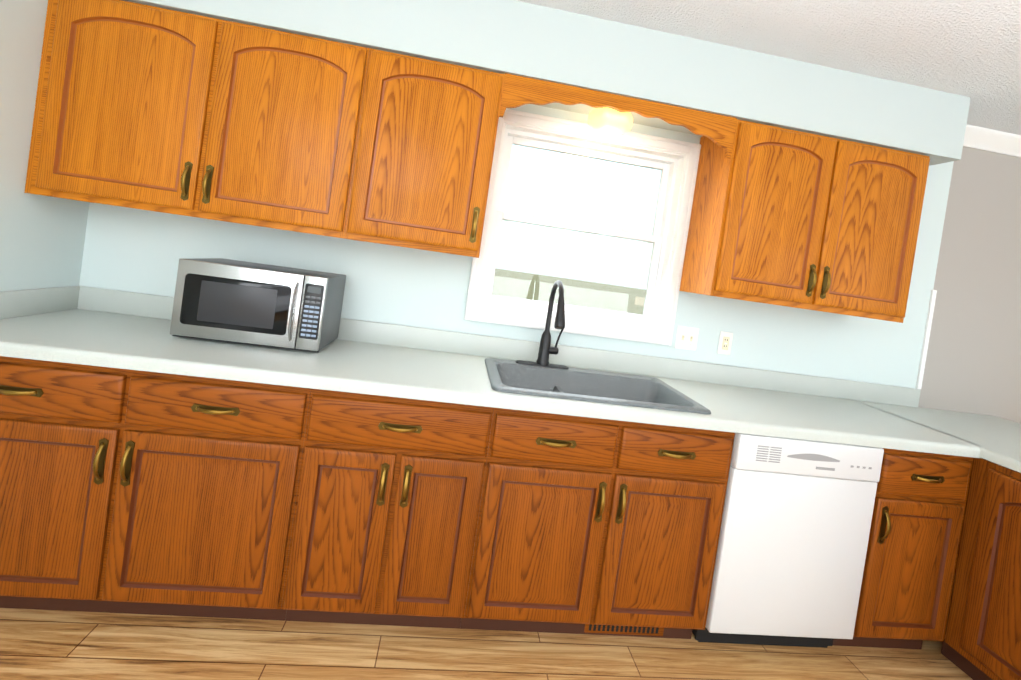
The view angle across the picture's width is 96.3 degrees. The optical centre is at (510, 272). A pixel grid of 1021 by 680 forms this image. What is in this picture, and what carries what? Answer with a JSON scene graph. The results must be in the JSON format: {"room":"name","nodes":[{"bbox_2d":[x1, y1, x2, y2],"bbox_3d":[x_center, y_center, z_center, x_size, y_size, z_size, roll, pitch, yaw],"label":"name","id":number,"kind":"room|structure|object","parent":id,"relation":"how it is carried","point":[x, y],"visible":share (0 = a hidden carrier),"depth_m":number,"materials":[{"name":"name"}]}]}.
{"room":"kitchen","nodes":[
{"label":"kitchen","id":0,"kind":"room"},
{"bbox_2d":[0,0,89,290],"bbox_3d":[-1.691,-0.082,-0.297,0.200,2.440,4.600,8,1,-7],"label":"wall","id":1,"kind":"structure","parent":0,"point":[42,239],"depth_m":1.67,"materials":[{"name":"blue paint"}]},
{"bbox_2d":[0,608,972,679],"bbox_3d":[4.318,2.019,0.560,12.800,0.050,4.760,8,1,-7],"label":"floor","id":2,"kind":"structure","parent":0,"point":[35,644],"depth_m":1.57,"materials":[{"name":"brown wood"}]},
{"bbox_2d":[0,356,310,620],"bbox_3d":[-1.347,0.720,1.755,1.182,0.874,0.655,8,1,-7],"label":"base cabinet","id":3,"kind":"object","parent":2,"relation":"on","point":[127,491],"visible":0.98,"depth_m":1.48,"materials":[{"name":"brown wood"}]},
{"bbox_2d":[281,388,493,628],"bbox_3d":[-0.458,0.846,1.863,0.624,0.874,0.655,8,1,-7],"label":"base cabinet","id":4,"kind":"object","parent":2,"relation":"on","point":[387,507],"visible":1,"depth_m":1.57,"materials":[{"name":"brown wood"}]},
{"bbox_2d":[460,408,734,638],"bbox_3d":[0.303,0.953,1.956,0.921,0.874,0.655,8,1,-7],"label":"base cabinet","id":5,"kind":"object","parent":2,"relation":"on","point":[592,526],"visible":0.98,"depth_m":1.66,"materials":[{"name":"brown wood"}]},
{"bbox_2d":[692,433,883,647],"bbox_3d":[1.057,1.062,2.045,0.606,0.868,0.609,8,1,-7],"label":"dishwasher","id":6,"kind":"object","parent":2,"relation":"on","point":[793,541],"visible":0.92,"depth_m":1.75,"materials":[{"name":"white metal"}]},
{"bbox_2d":[832,448,972,648],"bbox_3d":[1.571,1.131,2.110,0.431,0.874,0.655,8,1,-7],"label":"base cabinet","id":7,"kind":"object","parent":2,"relation":"on","point":[913,548],"visible":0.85,"depth_m":1.81,"materials":[{"name":"brown wood"}]},
{"bbox_2d":[941,458,1020,679],"bbox_3d":[2.145,1.223,1.574,0.630,0.874,0.643,8,1,-7],"label":"base cabinet","id":8,"kind":"object","parent":2,"relation":"on","point":[982,639],"visible":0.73,"depth_m":1.73,"materials":[{"name":"brown wood"}]},
{"bbox_2d":[0,309,1020,459],"bbox_3d":[0.454,0.514,1.959,4.717,0.043,0.658,8,1,-7],"label":"countertop","id":9,"kind":"structure","parent":8,"relation":"on","point":[104,339],"depth_m":1.72,"materials":[{"name":"laminate"}]},
{"bbox_2d":[170,258,345,351],"bbox_3d":[-1.015,0.130,1.884,0.541,0.303,0.352,8,1,-7],"label":"microwave","id":10,"kind":"object","parent":9,"relation":"on","point":[239,302],"visible":1,"depth_m":1.75,"materials":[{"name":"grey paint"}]},
{"bbox_2d":[516,280,568,368],"bbox_3d":[0.189,0.235,2.023,0.255,0.406,0.278,8,1,-7],"label":"faucet","id":11,"kind":"object","parent":9,"relation":"on","point":[546,348],"visible":1,"depth_m":2.11,"materials":[{"name":"black metal"}]},
{"bbox_2d":[485,358,710,413],"bbox_3d":[0.313,0.562,1.942,0.855,0.202,0.515,8,1,-7],"label":"sink","id":12,"kind":"object","parent":9,"relation":"in","point":[570,383],"visible":0.54,"depth_m":2.08,"materials":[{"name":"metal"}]},
{"bbox_2d":[988,449,1020,472],"bbox_3d":[2.400,0.803,1.381,0.950,0.043,0.960,8,1,-7],"label":"countertop","id":13,"kind":"structure","parent":8,"relation":"on","point":[1008,458],"depth_m":1.76,"materials":[{"name":"laminate"}]},
{"bbox_2d":[79,104,1020,422],"bbox_3d":[4.227,0.707,2.821,12.800,2.440,0.160,8,1,-7],"label":"wall","id":14,"kind":"structure","parent":0,"point":[134,250],"depth_m":2.40,"materials":[{"name":"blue paint"}]},
{"bbox_2d":[24,0,369,238],"bbox_3d":[-1.194,-0.598,1.881,1.151,0.763,0.351,8,1,-7],"label":"upper cabinet","id":15,"kind":"object","parent":14,"relation":"attached to","point":[147,107],"visible":0.98,"depth_m":1.74,"materials":[{"name":"brown wood"}]},
{"bbox_2d":[344,48,504,257],"bbox_3d":[-0.359,-0.481,1.982,0.545,0.763,0.351,8,1,-7],"label":"upper cabinet","id":16,"kind":"object","parent":14,"relation":"attached to","point":[425,147],"visible":1,"depth_m":1.84,"materials":[{"name":"brown wood"}]},
{"bbox_2d":[0,286,920,406],"bbox_3d":[0.200,0.406,1.943,4.186,0.100,0.624,8,1,-7],"label":"backsplash","id":17,"kind":"structure","parent":14,"relation":"attached to","point":[18,303],"depth_m":2.21,"materials":[{"name":"laminate"}]},
{"bbox_2d":[464,109,700,345],"bbox_3d":[0.356,-0.211,2.324,1.049,1.020,0.184,8,1,-7],"label":"window","id":18,"kind":"structure","parent":14,"relation":"in","point":[667,167],"depth_m":2.30,"materials":[{"name":"white plastic"}]},
{"bbox_2d":[675,326,698,350],"bbox_3d":[0.901,0.335,2.330,0.116,0.116,0.016,8,1,-7],"label":"switch plate","id":19,"kind":"object","parent":14,"relation":"attached to","point":[686,338],"visible":1,"depth_m":2.33,"materials":[{"name":"white plastic"}]},
{"bbox_2d":[717,331,732,354],"bbox_3d":[1.108,0.364,2.358,0.072,0.116,0.009,8,1,-7],"label":"outlet plate","id":20,"kind":"object","parent":14,"relation":"attached to","point":[725,342],"visible":1,"depth_m":2.35,"materials":[{"name":"white plastic"}]},
{"bbox_2d":[679,119,929,322],"bbox_3d":[1.399,-0.223,2.197,0.967,0.783,0.351,8,1,-7],"label":"upper cabinet","id":21,"kind":"object","parent":14,"relation":"attached to","point":[793,218],"visible":1,"depth_m":2.06,"materials":[{"name":"brown wood"}]},
{"bbox_2d":[916,290,936,388],"bbox_3d":[2.267,0.365,2.494,0.024,0.546,0.010,8,1,-7],"label":"trim","id":22,"kind":"structure","parent":14,"relation":"attached to","point":[926,339],"depth_m":2.49,"materials":[{"name":"white wood"}]},
{"bbox_2d":[963,124,1020,157],"bbox_3d":[6.398,-0.175,2.928,8.750,0.085,0.070,8,1,-7],"label":"crown molding","id":23,"kind":"structure","parent":14,"relation":"attached to","point":[990,140],"depth_m":2.46,"materials":[{"name":"white wood"}]},
{"bbox_2d":[516,0,1020,134],"bbox_3d":[4.672,-0.461,0.515,12.800,0.080,4.760,8,1,-7],"label":"ceiling","id":24,"kind":"structure","parent":0,"point":[970,48],"depth_m":1.81,"materials":[{"name":"white paint"}]},
{"bbox_2d":[123,0,970,165],"bbox_3d":[0.204,-0.941,2.052,3.850,0.290,0.318,8,1,-7],"label":"soffit","id":25,"kind":"structure","parent":24,"relation":"attached to","point":[525,39],"depth_m":1.93,"materials":[{"name":"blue paint"}]},
{"bbox_2d":[588,107,632,135],"bbox_3d":[0.459,-0.697,2.099,0.210,0.120,0.193,8,1,-7],"label":"flush-mount light","id":26,"kind":"object","parent":25,"relation":"attached to","point":[606,121],"visible":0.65,"depth_m":2.04,"materials":[{"name":"white glass"}]},
{"bbox_2d":[499,73,736,158],"bbox_3d":[0.473,-0.663,1.955,1.034,0.175,0.019,8,1,-7],"label":"scalloped valance","id":27,"kind":"object","parent":25,"relation":"attached to","point":[716,129],"visible":1,"depth_m":1.94,"materials":[{"name":"brown wood"}]},
{"label":"outside","id":28,"kind":"structure","parent":0,"visible":0},
{"bbox_2d":[492,268,645,315],"bbox_3d":[64.780,10.190,110.998,280.000,0.300,199.790,8,1,-7],"label":"ground","id":29,"kind":"structure","parent":28,"point":[506,280],"depth_m":67.14,"materials":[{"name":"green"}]},
{"bbox_2d":[635,296,644,305],"bbox_3d":[42.928,7.315,59.911,56.000,1.050,0.060,8,1,-7],"label":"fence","id":30,"kind":"object","parent":29,"relation":"on","point":[641,302],"depth_m":56.60,"materials":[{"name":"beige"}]}
]}

